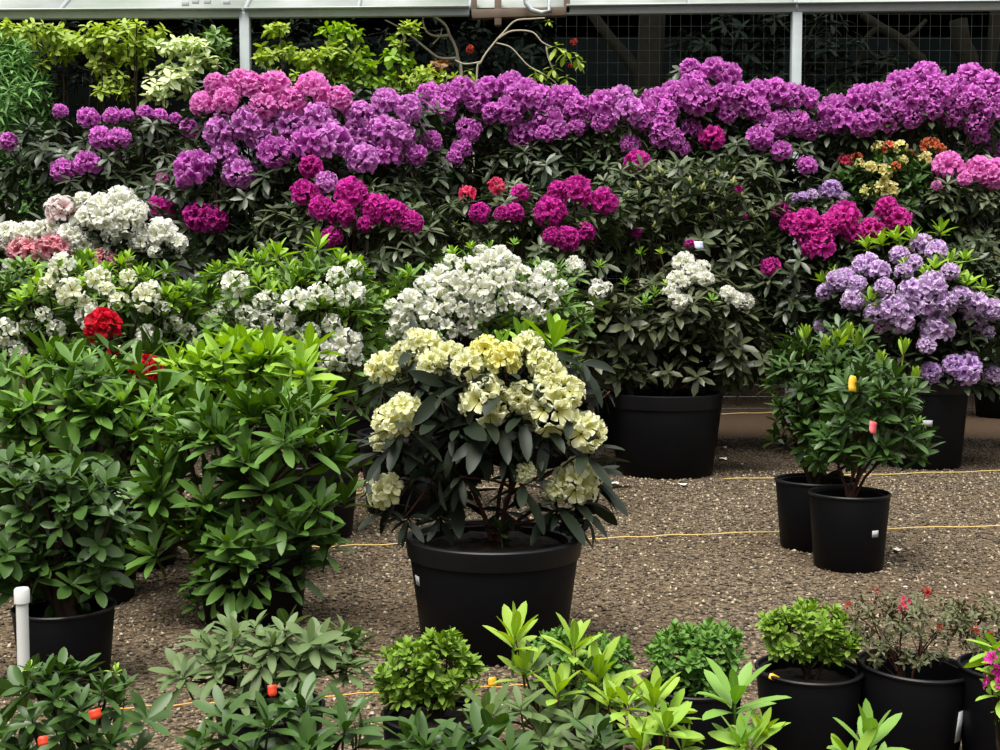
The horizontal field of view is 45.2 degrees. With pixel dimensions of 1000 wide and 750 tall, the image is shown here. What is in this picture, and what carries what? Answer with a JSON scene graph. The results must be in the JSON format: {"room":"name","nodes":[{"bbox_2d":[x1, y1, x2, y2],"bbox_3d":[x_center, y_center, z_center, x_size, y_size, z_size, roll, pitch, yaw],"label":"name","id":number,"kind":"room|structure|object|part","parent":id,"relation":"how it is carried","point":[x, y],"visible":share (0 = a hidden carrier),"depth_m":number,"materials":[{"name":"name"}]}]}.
{"room":"plant nursery","nodes":[
{"label":"plant nursery","id":0,"kind":"room"},
{"bbox_2d":[0,378,999,749],"bbox_3d":[0.000,0.235,14.042,44.000,0.001,40.000,0,4,0],"label":"gravel ground","id":1,"kind":"structure","parent":0,"point":[753,424],"depth_m":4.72,"materials":[{"name":"grey gravel"}]},
{"bbox_2d":[14,587,31,747],"bbox_3d":[-1.099,0.713,2.770,0.042,0.451,0.042,0,4,0],"label":"standpipe","id":2,"kind":"object","parent":1,"relation":"on","point":[21,594],"visible":0.58,"depth_m":2.75,"materials":[{"name":"white plastic"}]},
{"bbox_2d":[0,22,60,378],"bbox_3d":[-4.170,-1.244,10.130,1.084,3.463,1.068,0,4,0],"label":"conifer","id":3,"kind":"object","parent":1,"relation":"on","point":[21,91],"visible":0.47,"depth_m":9.95,"materials":[{"name":"green plant"}]},
{"bbox_2d":[0,17,109,342],"bbox_3d":[-3.795,-1.269,10.228,1.085,3.498,0.480,0,4,0],"label":"shrub","id":4,"kind":"object","parent":1,"relation":"on","point":[59,39],"visible":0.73,"depth_m":10.08,"materials":[{"name":"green plant"}]},
{"bbox_2d":[0,440,151,697],"bbox_3d":[-1.302,0.543,3.446,0.548,0.707,0.400,0,4,0],"label":"rhododendron","id":5,"kind":"object","parent":1,"relation":"on","point":[68,609],"visible":0.98,"depth_m":3.36,"materials":[{"name":"green plant"}]},
{"bbox_2d":[10,594,116,697],"bbox_3d":[-1.253,0.778,3.455,0.288,0.235,0.288,0,4,0],"label":"pot","id":6,"kind":"object","parent":5,"relation":"on","point":[85,631],"depth_m":3.37,"materials":[{"name":"black plastic"}]},
{"bbox_2d":[0,647,171,749],"bbox_3d":[-0.828,0.750,2.360,0.394,0.429,0.304,0,4,0],"label":"rhododendron","id":7,"kind":"object","parent":1,"relation":"on","point":[69,721],"visible":1,"depth_m":2.31,"materials":[{"name":"green plant"}]},
{"bbox_2d":[0,185,208,446],"bbox_3d":[-2.370,-0.195,6.895,1.381,1.750,0.831,1,4,8],"label":"rhododendron","id":8,"kind":"object","parent":1,"relation":"on","point":[112,213],"visible":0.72,"depth_m":6.64,"materials":[{"name":"white plant"}]},
{"bbox_2d":[0,329,213,604],"bbox_3d":[-1.546,0.332,4.410,1.043,1.008,0.670,0,4,0],"label":"rhododendron","id":9,"kind":"object","parent":1,"relation":"on","point":[90,406],"visible":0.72,"depth_m":4.29,"materials":[{"name":"green plant"}]},
{"bbox_2d":[0,245,217,486],"bbox_3d":[-2.000,0.050,5.922,1.359,1.382,0.718,0,4,0],"label":"rhododendron","id":10,"kind":"object","parent":1,"relation":"on","point":[139,296],"visible":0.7,"depth_m":5.72,"materials":[{"name":"white plant"}]},
{"bbox_2d":[0,103,218,425],"bbox_3d":[-3.107,-0.719,8.929,2.093,2.541,1.408,0,4,7],"label":"rhododendron","id":11,"kind":"object","parent":1,"relation":"on","point":[87,165],"visible":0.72,"depth_m":8.54,"materials":[{"name":"purple plant"}]},
{"bbox_2d":[43,306,197,572],"bbox_3d":[-1.554,0.255,5.035,0.744,1.083,0.549,0,4,0],"label":"rhododendron","id":12,"kind":"object","parent":1,"relation":"on","point":[99,318],"visible":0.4,"depth_m":4.96,"materials":[{"name":"green plant"}]},
{"bbox_2d":[80,18,170,425],"bbox_3d":[-3.168,-1.267,10.246,0.753,3.494,0.452,0,4,0],"label":"shrub","id":13,"kind":"object","parent":1,"relation":"on","point":[106,87],"visible":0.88,"depth_m":10.11,"materials":[{"name":"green plant"}]},
{"bbox_2d":[139,33,223,352],"bbox_3d":[-2.675,-1.183,10.151,0.718,3.339,0.438,0,4,0],"label":"variegated shrub","id":14,"kind":"object","parent":1,"relation":"on","point":[172,78],"visible":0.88,"depth_m":10.02,"materials":[{"name":"green plant"}]},
{"bbox_2d":[185,24,238,394],"bbox_3d":[-2.453,-1.268,10.332,0.443,3.483,0.399,2,4,32],"label":"shrub","id":15,"kind":"object","parent":1,"relation":"on","point":[217,38],"visible":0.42,"depth_m":10.25,"materials":[{"name":"green plant"}]},
{"bbox_2d":[0,10,483,386],"bbox_3d":[-2.662,-1.690,12.104,5.157,4.102,1.552,0,4,0],"label":"shrub","id":16,"kind":"object","parent":1,"relation":"on","point":[427,41],"visible":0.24,"depth_m":11.89,"materials":[{"name":"green plant"}]},
{"bbox_2d":[114,376,374,632],"bbox_3d":[-0.884,0.429,4.116,0.910,0.851,0.577,0,4,0],"label":"rhododendron","id":17,"kind":"object","parent":1,"relation":"on","point":[249,571],"visible":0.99,"depth_m":4.03,"materials":[{"name":"green plant"}]},
{"bbox_2d":[195,543,308,632],"bbox_3d":[-0.853,0.727,4.154,0.391,0.250,0.391,0,4,0],"label":"pot","id":18,"kind":"object","parent":17,"relation":"on","point":[286,592],"depth_m":3.99,"materials":[{"name":"black plastic"}]},
{"bbox_2d":[145,322,355,542],"bbox_3d":[-0.981,0.301,4.756,0.824,1.026,0.562,0,4,0],"label":"rhododendron","id":19,"kind":"object","parent":1,"relation":"on","point":[248,355],"visible":0.41,"depth_m":4.61,"materials":[{"name":"green plant"}]},
{"bbox_2d":[147,605,377,749],"bbox_3d":[-0.527,0.735,2.702,0.517,0.416,0.284,0,4,0],"label":"rhododendron","id":20,"kind":"object","parent":1,"relation":"on","point":[309,659],"visible":0.8,"depth_m":2.64,"materials":[{"name":"green plant"}]},
{"bbox_2d":[174,672,397,749],"bbox_3d":[-0.419,0.780,2.336,0.451,0.372,0.261,0,4,0],"label":"rhododendron","id":21,"kind":"object","parent":1,"relation":"on","point":[303,729],"visible":1,"depth_m":2.33,"materials":[{"name":"green plant"}]},
{"bbox_2d":[189,227,402,538],"bbox_3d":[-0.952,0.038,5.591,1.007,1.447,0.686,0,4,-3],"label":"rhododendron","id":22,"kind":"object","parent":1,"relation":"on","point":[285,306],"visible":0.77,"depth_m":5.43,"materials":[{"name":"green plant"}]},
{"bbox_2d":[271,453,359,538],"bbox_3d":[-0.931,0.579,5.647,0.556,0.360,0.556,0,4,0],"label":"pot","id":23,"kind":"object","parent":22,"relation":"on","point":[346,514],"depth_m":5.51,"materials":[{"name":"black plastic"}]},
{"bbox_2d":[147,63,458,453],"bbox_3d":[-1.340,-0.802,8.481,2.110,2.762,1.438,1,4,16],"label":"rhododendron","id":24,"kind":"object","parent":1,"relation":"on","point":[371,141],"visible":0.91,"depth_m":8.04,"materials":[{"name":"purple plant"}]},
{"bbox_2d":[250,22,362,334],"bbox_3d":[-1.637,-1.255,10.238,0.955,3.471,0.455,0,4,0],"label":"shrub","id":25,"kind":"object","parent":1,"relation":"on","point":[298,60],"visible":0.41,"depth_m":10.11,"materials":[{"name":"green plant"}]},
{"bbox_2d":[87,684,526,709],"bbox_3d":[-0.552,0.893,3.321,1.472,0.010,0.009,-1,4,-10],"label":"string","id":26,"kind":"object","parent":1,"relation":"on","point":[512,684],"visible":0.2,"depth_m":3.34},
{"bbox_2d":[244,171,455,471],"bbox_3d":[-0.958,-0.357,7.895,1.424,1.948,0.808,0,4,3],"label":"rhododendron","id":27,"kind":"object","parent":1,"relation":"on","point":[351,193],"visible":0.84,"depth_m":7.63,"materials":[{"name":"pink plant"}]},
{"bbox_2d":[313,401,397,471],"bbox_3d":[-0.986,0.406,7.941,0.659,0.420,0.659,0,4,0],"label":"pot","id":28,"kind":"object","parent":27,"relation":"on","point":[363,423],"depth_m":7.64,"materials":[{"name":"black plastic"}]},
{"bbox_2d":[313,21,416,381],"bbox_3d":[-1.152,-1.273,10.333,0.887,3.494,0.346,0,4,0],"label":"shrub","id":29,"kind":"object","parent":1,"relation":"on","point":[389,58],"visible":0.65,"depth_m":10.22,"materials":[{"name":"green plant"}]},
{"bbox_2d":[304,51,451,404],"bbox_3d":[-1.069,-1.190,10.538,1.334,3.306,0.242,0,4,0],"label":"shrub","id":30,"kind":"object","parent":1,"relation":"on","point":[437,66],"visible":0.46,"depth_m":10.45,"materials":[{"name":"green plant"}]},
{"bbox_2d":[385,17,463,380],"bbox_3d":[-0.671,-1.168,10.749,0.699,4.065,0.030,0,4,0],"label":"bare shrub","id":31,"kind":"object","parent":1,"relation":"on","point":[437,18],"visible":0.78,"depth_m":10.63,"materials":[{"name":"brown plant"}]},
{"bbox_2d":[384,19,474,328],"bbox_3d":[-0.637,-1.280,10.323,0.881,3.510,0.425,0,4,0],"label":"shrub","id":32,"kind":"object","parent":1,"relation":"on","point":[413,81],"visible":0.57,"depth_m":10.20,"materials":[{"name":"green plant"}]},
{"bbox_2d":[371,626,496,749],"bbox_3d":[-0.142,0.743,2.601,0.272,0.412,0.241,0,4,0],"label":"rhododendron","id":33,"kind":"object","parent":1,"relation":"on","point":[430,687],"visible":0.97,"depth_m":2.56,"materials":[{"name":"green plant"}]},
{"bbox_2d":[381,694,484,749],"bbox_3d":[-0.138,0.839,2.607,0.241,0.220,0.241,0,4,0],"label":"pot","id":34,"kind":"object","parent":33,"relation":"on","point":[459,716],"depth_m":2.61,"materials":[{"name":"black plastic"}]},
{"bbox_2d":[356,485,539,493],"bbox_3d":[-0.263,0.664,6.981,1.789,0.011,0.016,-1,4,-15],"label":"string","id":35,"kind":"object","parent":1,"relation":"on","point":[538,485],"visible":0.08,"depth_m":7.04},
{"bbox_2d":[357,237,609,517],"bbox_3d":[-0.092,-0.007,6.319,1.343,1.446,0.763,0,4,3],"label":"rhododendron","id":36,"kind":"object","parent":1,"relation":"on","point":[463,301],"visible":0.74,"depth_m":6.07,"materials":[{"name":"white plant"}]},
{"bbox_2d":[346,311,633,666],"bbox_3d":[-0.024,0.335,3.814,0.916,1.076,0.592,0,4,0],"label":"rhododendron","id":37,"kind":"object","parent":1,"relation":"on","point":[464,571],"visible":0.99,"depth_m":3.67,"materials":[{"name":"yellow plant"}]},
{"bbox_2d":[405,519,581,666],"bbox_3d":[-0.019,0.691,3.851,0.566,0.360,0.566,0,4,0],"label":"pot","id":38,"kind":"object","parent":1,"relation":"on","point":[464,583],"depth_m":3.63,"materials":[{"name":"black plastic"}]},
{"bbox_2d":[435,17,559,328],"bbox_3d":[-0.074,-1.762,12.726,1.441,4.172,1.050,0,4,0],"label":"evergreen shrub","id":39,"kind":"object","parent":1,"relation":"on","point":[510,58],"visible":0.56,"depth_m":12.53,"materials":[{"name":"green plant"}]},
{"bbox_2d":[0,0,999,424],"bbox_3d":[0.174,-2.466,13.387,14.504,5.472,6.073,0,4,0],"label":"metal frame","id":40,"kind":"object","parent":1,"relation":"on","point":[685,14],"visible":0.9,"depth_m":10.49,"materials":[{"name":"metal"}]},
{"bbox_3d":[-4.605,-4.119,11.728,1.540,1.758,2.688,0,4,0],"label":"roof pane","id":41,"kind":"part","parent":40,"relation":"part of","materials":[{"name":"white glass"}]},
{"bbox_3d":[-3.019,-4.127,11.727,1.583,1.758,2.688,0,4,0],"label":"roof pane","id":42,"kind":"part","parent":40,"relation":"part of","materials":[{"name":"white glass"}]},
{"bbox_3d":[-2.215,-1.349,10.536,0.084,3.598,0.084,0,4,0],"label":"post","id":43,"kind":"part","parent":40,"relation":"part of","materials":[{"name":"metal"}]},
{"bbox_3d":[-1.724,-4.136,11.727,0.958,1.758,2.688,0,4,0],"label":"roof pane","id":44,"kind":"part","parent":40,"relation":"part of","materials":[{"name":"white glass"}]},
{"bbox_3d":[-0.747,-4.144,11.726,0.949,1.758,2.688,0,4,0],"label":"roof pane","id":45,"kind":"part","parent":40,"relation":"part of","materials":[{"name":"white glass"}]},
{"bbox_3d":[0.156,-4.153,11.726,0.810,1.758,2.688,0,4,0],"label":"roof pane","id":46,"kind":"part","parent":40,"relation":"part of","materials":[{"name":"white glass"}]},
{"bbox_3d":[1.112,-4.163,11.725,1.053,1.761,2.688,0,4,0],"label":"roof pane","id":47,"kind":"part","parent":40,"relation":"part of","materials":[{"name":"white glass"}]},
{"bbox_3d":[2.113,-4.173,11.724,0.901,1.759,2.688,0,4,0],"label":"roof pane","id":48,"kind":"part","parent":40,"relation":"part of","materials":[{"name":"white glass"}]},
{"bbox_3d":[2.576,-1.349,10.536,0.084,3.598,0.084,0,4,0],"label":"post","id":49,"kind":"part","parent":40,"relation":"part of","materials":[{"name":"metal"}]},
{"bbox_3d":[3.372,-4.186,11.724,1.569,1.765,2.688,0,4,0],"label":"roof pane","id":50,"kind":"part","parent":40,"relation":"part of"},
{"bbox_2d":[368,700,637,749],"bbox_3d":[0.008,0.781,2.150,0.498,0.392,0.218,0,4,0],"label":"rhododendron","id":51,"kind":"object","parent":1,"relation":"on","point":[415,730],"visible":0.98,"depth_m":2.14,"materials":[{"name":"green plant"}]},
{"bbox_2d":[392,69,620,416],"bbox_3d":[0.046,-0.874,9.192,1.749,2.819,1.259,1,4,12],"label":"rhododendron","id":52,"kind":"object","parent":1,"relation":"on","point":[515,94],"visible":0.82,"depth_m":8.80,"materials":[{"name":"purple plant"}]},
{"bbox_2d":[455,17,583,382],"bbox_3d":[0.175,-1.250,10.225,1.116,3.545,0.189,0,4,0],"label":"sapling","id":53,"kind":"object","parent":1,"relation":"on","point":[553,53],"visible":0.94,"depth_m":10.14,"materials":[{"name":"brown plant"}]},
{"bbox_2d":[436,175,632,468],"bbox_3d":[0.231,-0.347,8.076,1.309,1.906,0.796,0,4,0],"label":"rhododendron","id":54,"kind":"object","parent":1,"relation":"on","point":[571,240],"visible":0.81,"depth_m":7.86,"materials":[{"name":"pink plant"}]},
{"bbox_2d":[458,601,668,749],"bbox_3d":[0.122,0.708,2.343,0.413,0.515,0.251,0,4,0],"label":"rhododendron","id":55,"kind":"object","parent":1,"relation":"on","point":[596,665],"visible":0.87,"depth_m":2.35,"materials":[{"name":"green plant"}]},
{"bbox_2d":[530,625,635,749],"bbox_3d":[0.200,0.766,2.904,0.235,0.328,0.228,3,5,41],"label":"rhododendron","id":56,"kind":"object","parent":1,"relation":"on","point":[622,649],"visible":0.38,"depth_m":2.86,"materials":[{"name":"green plant"}]},
{"bbox_2d":[187,525,999,553],"bbox_3d":[0.491,0.754,5.532,4.785,0.011,0.113,-1,4,-10],"label":"string","id":57,"kind":"object","parent":1,"relation":"on","point":[989,525],"visible":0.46,"depth_m":5.64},
{"bbox_2d":[588,15,689,316],"bbox_3d":[1.419,-2.277,12.490,1.100,3.616,0.304,0,4,0],"label":"tree","id":58,"kind":"object","parent":1,"relation":"on","point":[646,75],"visible":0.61,"depth_m":12.34,"materials":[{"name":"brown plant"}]},
{"bbox_2d":[563,84,718,448],"bbox_3d":[1.092,-0.811,9.067,1.213,2.707,1.115,1,4,19],"label":"rhododendron","id":59,"kind":"object","parent":1,"relation":"on","point":[652,115],"visible":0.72,"depth_m":8.72,"materials":[{"name":"purple plant"}]},
{"bbox_2d":[594,383,688,448],"bbox_3d":[1.060,0.311,9.137,0.742,0.460,0.742,0,4,0],"label":"pot","id":60,"kind":"object","parent":59,"relation":"on","point":[603,412],"depth_m":8.93,"materials":[{"name":"black plastic"}]},
{"bbox_2d":[598,665,704,749],"bbox_3d":[0.280,0.757,2.192,0.210,0.435,0.223,0,4,0],"label":"rhododendron","id":61,"kind":"object","parent":1,"relation":"on","point":[643,729],"visible":1,"depth_m":2.18,"materials":[{"name":"green plant"}]},
{"bbox_2d":[557,246,784,479],"bbox_3d":[1.066,-0.094,7.642,1.525,1.455,0.812,-1,4,-10],"label":"rhododendron","id":62,"kind":"object","parent":1,"relation":"on","point":[665,433],"visible":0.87,"depth_m":7.46,"materials":[{"name":"green plant"}]},
{"bbox_2d":[608,388,722,479],"bbox_3d":[1.058,0.370,7.698,0.731,0.520,0.731,0,4,0],"label":"pot","id":63,"kind":"object","parent":62,"relation":"on","point":[664,433],"depth_m":7.42,"materials":[{"name":"black plastic"}]},
{"bbox_2d":[577,150,810,387],"bbox_3d":[1.341,-0.489,8.478,1.699,2.138,0.989,0,4,0],"label":"rhododendron","id":64,"kind":"object","parent":1,"relation":"on","point":[739,213],"visible":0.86,"depth_m":8.25,"materials":[{"name":"green plant"}]},
{"bbox_2d":[643,616,748,749],"bbox_3d":[0.451,0.752,2.802,0.230,0.368,0.230,3,5,42],"label":"rhododendron","id":65,"kind":"object","parent":1,"relation":"on","point":[693,648],"visible":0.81,"depth_m":2.75,"materials":[{"name":"green plant"}]},
{"bbox_2d":[645,670,740,749],"bbox_3d":[0.451,0.827,2.807,0.231,0.220,0.231,0,4,0],"label":"pot","id":66,"kind":"object","parent":65,"relation":"on","point":[701,703],"depth_m":2.71,"materials":[{"name":"black plastic"}]},
{"bbox_2d":[621,57,828,444],"bbox_3d":[1.710,-0.912,9.043,1.634,2.912,1.127,0,4,0],"label":"rhododendron","id":67,"kind":"object","parent":1,"relation":"on","point":[734,100],"visible":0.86,"depth_m":8.69,"materials":[{"name":"purple plant"}]},
{"bbox_2d":[621,380,725,444],"bbox_3d":[1.302,0.301,9.137,0.824,0.480,0.824,0,4,0],"label":"pot","id":68,"kind":"object","parent":67,"relation":"on","point":[683,383],"depth_m":9.00,"materials":[{"name":"black plastic"}]},
{"bbox_2d":[668,13,808,405],"bbox_3d":[2.429,-1.747,12.539,1.577,4.169,0.914,0,4,0],"label":"evergreen shrub","id":69,"kind":"object","parent":1,"relation":"on","point":[700,56],"visible":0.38,"depth_m":12.44,"materials":[{"name":"green plant"}]},
{"bbox_2d":[697,657,790,749],"bbox_3d":[0.418,0.748,2.145,0.194,0.459,0.213,1,4,21],"label":"rhododendron","id":70,"kind":"object","parent":1,"relation":"on","point":[731,691],"visible":1,"depth_m":2.14,"materials":[{"name":"green plant"}]},
{"bbox_2d":[555,14,999,413],"bbox_3d":[2.896,-1.544,11.653,4.721,3.848,0.056,0,4,0],"label":"wire fence","id":71,"kind":"object","parent":1,"relation":"on","point":[597,38],"visible":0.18,"depth_m":11.53,"materials":[{"name":"metal"}]},
{"bbox_2d":[754,597,864,749],"bbox_3d":[0.749,0.735,2.912,0.261,0.390,0.260,0,4,0],"label":"rhododendron","id":72,"kind":"object","parent":1,"relation":"on","point":[822,685],"visible":0.99,"depth_m":2.86,"materials":[{"name":"black plastic"}]},
{"bbox_2d":[754,654,863,749],"bbox_3d":[0.749,0.819,2.917,0.260,0.222,0.260,0,4,0],"label":"pot","id":73,"kind":"object","parent":72,"relation":"on","point":[819,692],"depth_m":2.82,"materials":[{"name":"black plastic"}]},
{"bbox_2d":[756,313,897,552],"bbox_3d":[1.470,0.251,5.373,0.623,1.050,0.469,0,4,0],"label":"rhododendron","id":74,"kind":"object","parent":1,"relation":"on","point":[793,502],"visible":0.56,"depth_m":5.29,"materials":[{"name":"green plant"}]},
{"bbox_2d":[774,473,854,552],"bbox_3d":[1.419,0.619,5.399,0.367,0.310,0.367,0,4,0],"label":"pot","id":75,"kind":"object","parent":74,"relation":"on","point":[793,502],"depth_m":5.31,"materials":[{"name":"black plastic"}]},
{"bbox_2d":[736,185,927,458],"bbox_3d":[2.340,-0.374,8.444,1.367,1.913,0.870,0,4,0],"label":"rhododendron","id":76,"kind":"object","parent":1,"relation":"on","point":[814,235],"visible":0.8,"depth_m":8.16,"materials":[{"name":"pink plant"}]},
{"bbox_2d":[784,13,906,391],"bbox_3d":[3.473,-1.683,12.284,1.317,4.070,0.766,0,4,0],"label":"evergreen shrub","id":77,"kind":"object","parent":1,"relation":"on","point":[868,71],"visible":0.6,"depth_m":12.19,"materials":[{"name":"green plant"}]},
{"bbox_2d":[763,179,939,446],"bbox_3d":[2.565,-0.433,8.790,1.300,1.988,0.577,0,4,0],"label":"rhododendron","id":78,"kind":"object","parent":1,"relation":"on","point":[829,185],"visible":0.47,"depth_m":8.59,"materials":[{"name":"plant"}]},
{"bbox_2d":[722,470,999,479],"bbox_3d":[2.579,0.624,7.612,2.477,0.011,0.010,-1,4,-11],"label":"string","id":79,"kind":"object","parent":1,"relation":"on","point":[983,470],"visible":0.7,"depth_m":7.61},
{"bbox_2d":[827,698,908,749],"bbox_3d":[0.636,0.776,2.094,0.186,0.409,0.210,-3,5,-42],"label":"rhododendron","id":80,"kind":"object","parent":1,"relation":"on","point":[870,732],"visible":1,"depth_m":2.10,"materials":[{"name":"green plant"}]},
{"bbox_2d":[798,336,943,573],"bbox_3d":[1.536,0.319,4.970,0.597,0.963,0.460,0,4,0],"label":"rhododendron","id":81,"kind":"object","parent":1,"relation":"on","point":[849,524],"visible":1,"depth_m":4.88,"materials":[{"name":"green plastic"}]},
{"bbox_2d":[808,485,891,573],"bbox_3d":[1.453,0.642,5.000,0.336,0.315,0.336,0,4,0],"label":"pot","id":82,"kind":"object","parent":81,"relation":"on","point":[849,524],"depth_m":4.88,"materials":[{"name":"black plastic"}]},
{"bbox_2d":[781,60,999,392],"bbox_3d":[3.049,-0.889,9.054,1.841,2.865,1.102,0,4,-2],"label":"rhododendron","id":83,"kind":"object","parent":1,"relation":"on","point":[966,94],"visible":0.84,"depth_m":8.67,"materials":[{"name":"purple plant"}]},
{"bbox_2d":[820,137,971,356],"bbox_3d":[2.841,-0.552,8.755,1.102,2.230,0.756,0,4,0],"label":"rhododendron","id":84,"kind":"object","parent":1,"relation":"on","point":[893,164],"visible":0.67,"depth_m":8.52,"materials":[{"name":"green plant"}]},
{"bbox_2d":[809,216,999,470],"bbox_3d":[2.828,-0.219,7.995,1.550,1.660,0.864,0,4,7],"label":"rhododendron","id":85,"kind":"object","parent":1,"relation":"on","point":[939,318],"visible":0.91,"depth_m":7.76,"materials":[{"name":"purple plant"}]},
{"bbox_2d":[882,374,969,470],"bbox_3d":[2.834,0.309,8.035,0.583,0.600,0.583,0,4,0],"label":"pot","id":86,"kind":"object","parent":85,"relation":"on","point":[945,408],"depth_m":7.79,"materials":[{"name":"black plastic"}]},
{"bbox_2d":[845,587,976,749],"bbox_3d":[0.993,0.724,2.893,0.277,0.424,0.270,3,5,41],"label":"rhododendron","id":87,"kind":"object","parent":1,"relation":"on","point":[926,687],"visible":0.98,"depth_m":2.83,"materials":[{"name":"black plastic"}]},
{"bbox_2d":[855,648,970,749],"bbox_3d":[0.995,0.812,2.896,0.270,0.247,0.270,0,4,0],"label":"pot","id":88,"kind":"object","parent":87,"relation":"on","point":[928,694],"depth_m":2.79,"materials":[{"name":"black plastic"}]},
{"bbox_2d":[850,11,999,325],"bbox_3d":[4.335,-2.086,12.299,1.526,3.260,0.190,0,4,0],"label":"tree","id":89,"kind":"object","parent":1,"relation":"on","point":[956,31],"visible":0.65,"depth_m":12.17,"materials":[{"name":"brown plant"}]},
{"bbox_2d":[909,150,999,294],"bbox_3d":[3.824,-0.506,8.544,1.775,2.164,0.967,-1,4,-8],"label":"rhododendron","id":90,"kind":"object","parent":1,"relation":"on","point":[985,170],"visible":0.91,"depth_m":8.36,"materials":[{"name":"plant"}]},
{"bbox_2d":[945,593,999,749],"bbox_3d":[1.191,0.707,2.799,0.248,0.460,0.247,-3,5,-41],"label":"rhododendron","id":91,"kind":"object","parent":1,"relation":"on","point":[978,726],"visible":0.7,"depth_m":2.77,"materials":[{"name":"black plastic"}]},
{"bbox_2d":[956,651,998,749],"bbox_3d":[1.194,0.807,2.806,0.243,0.260,0.243,0,4,0],"label":"pot","id":92,"kind":"object","parent":91,"relation":"on","point":[978,726],"depth_m":2.76,"materials":[{"name":"black plastic"}]},
{"bbox_2d":[948,240,999,297],"bbox_3d":[3.928,-0.235,8.604,1.463,1.616,0.903,0,4,0],"label":"rhododendron","id":93,"kind":"object","parent":1,"relation":"on","point":[997,287],"visible":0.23,"depth_m":8.41,"materials":[{"name":"green plant"}]},
{"bbox_2d":[964,632,999,749],"bbox_3d":[0.910,0.719,2.149,0.189,0.517,0.185,0,4,0],"label":"rhododendron","id":94,"kind":"object","parent":1,"relation":"on","point":[992,655],"visible":1,"depth_m":2.12,"materials":[{"name":"green plant"}]},
{"bbox_2d":[974,330,999,418],"bbox_3d":[4.877,-0.033,11.412,1.118,0.861,0.912,0,4,0],"label":"potted shrub","id":95,"kind":"object","parent":1,"relation":"on","point":[984,407],"visible":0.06,"depth_m":11.30,"materials":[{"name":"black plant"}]},
{"bbox_2d":[974,385,999,418],"bbox_3d":[4.836,0.187,11.434,0.659,0.420,0.659,0,4,0],"label":"pot","id":96,"kind":"object","parent":95,"relation":"on","point":[984,407],"depth_m":11.30,"materials":[{"name":"black plastic"}]},
{"bbox_2d":[0,37,999,377],"bbox_3d":[0.000,-2.959,17.049,24.000,6.000,0.040,0,4,0],"label":"wall","id":97,"kind":"structure","parent":0,"point":[594,75],"depth_m":16.95,"materials":[{"name":"black fabric"}]}
]}

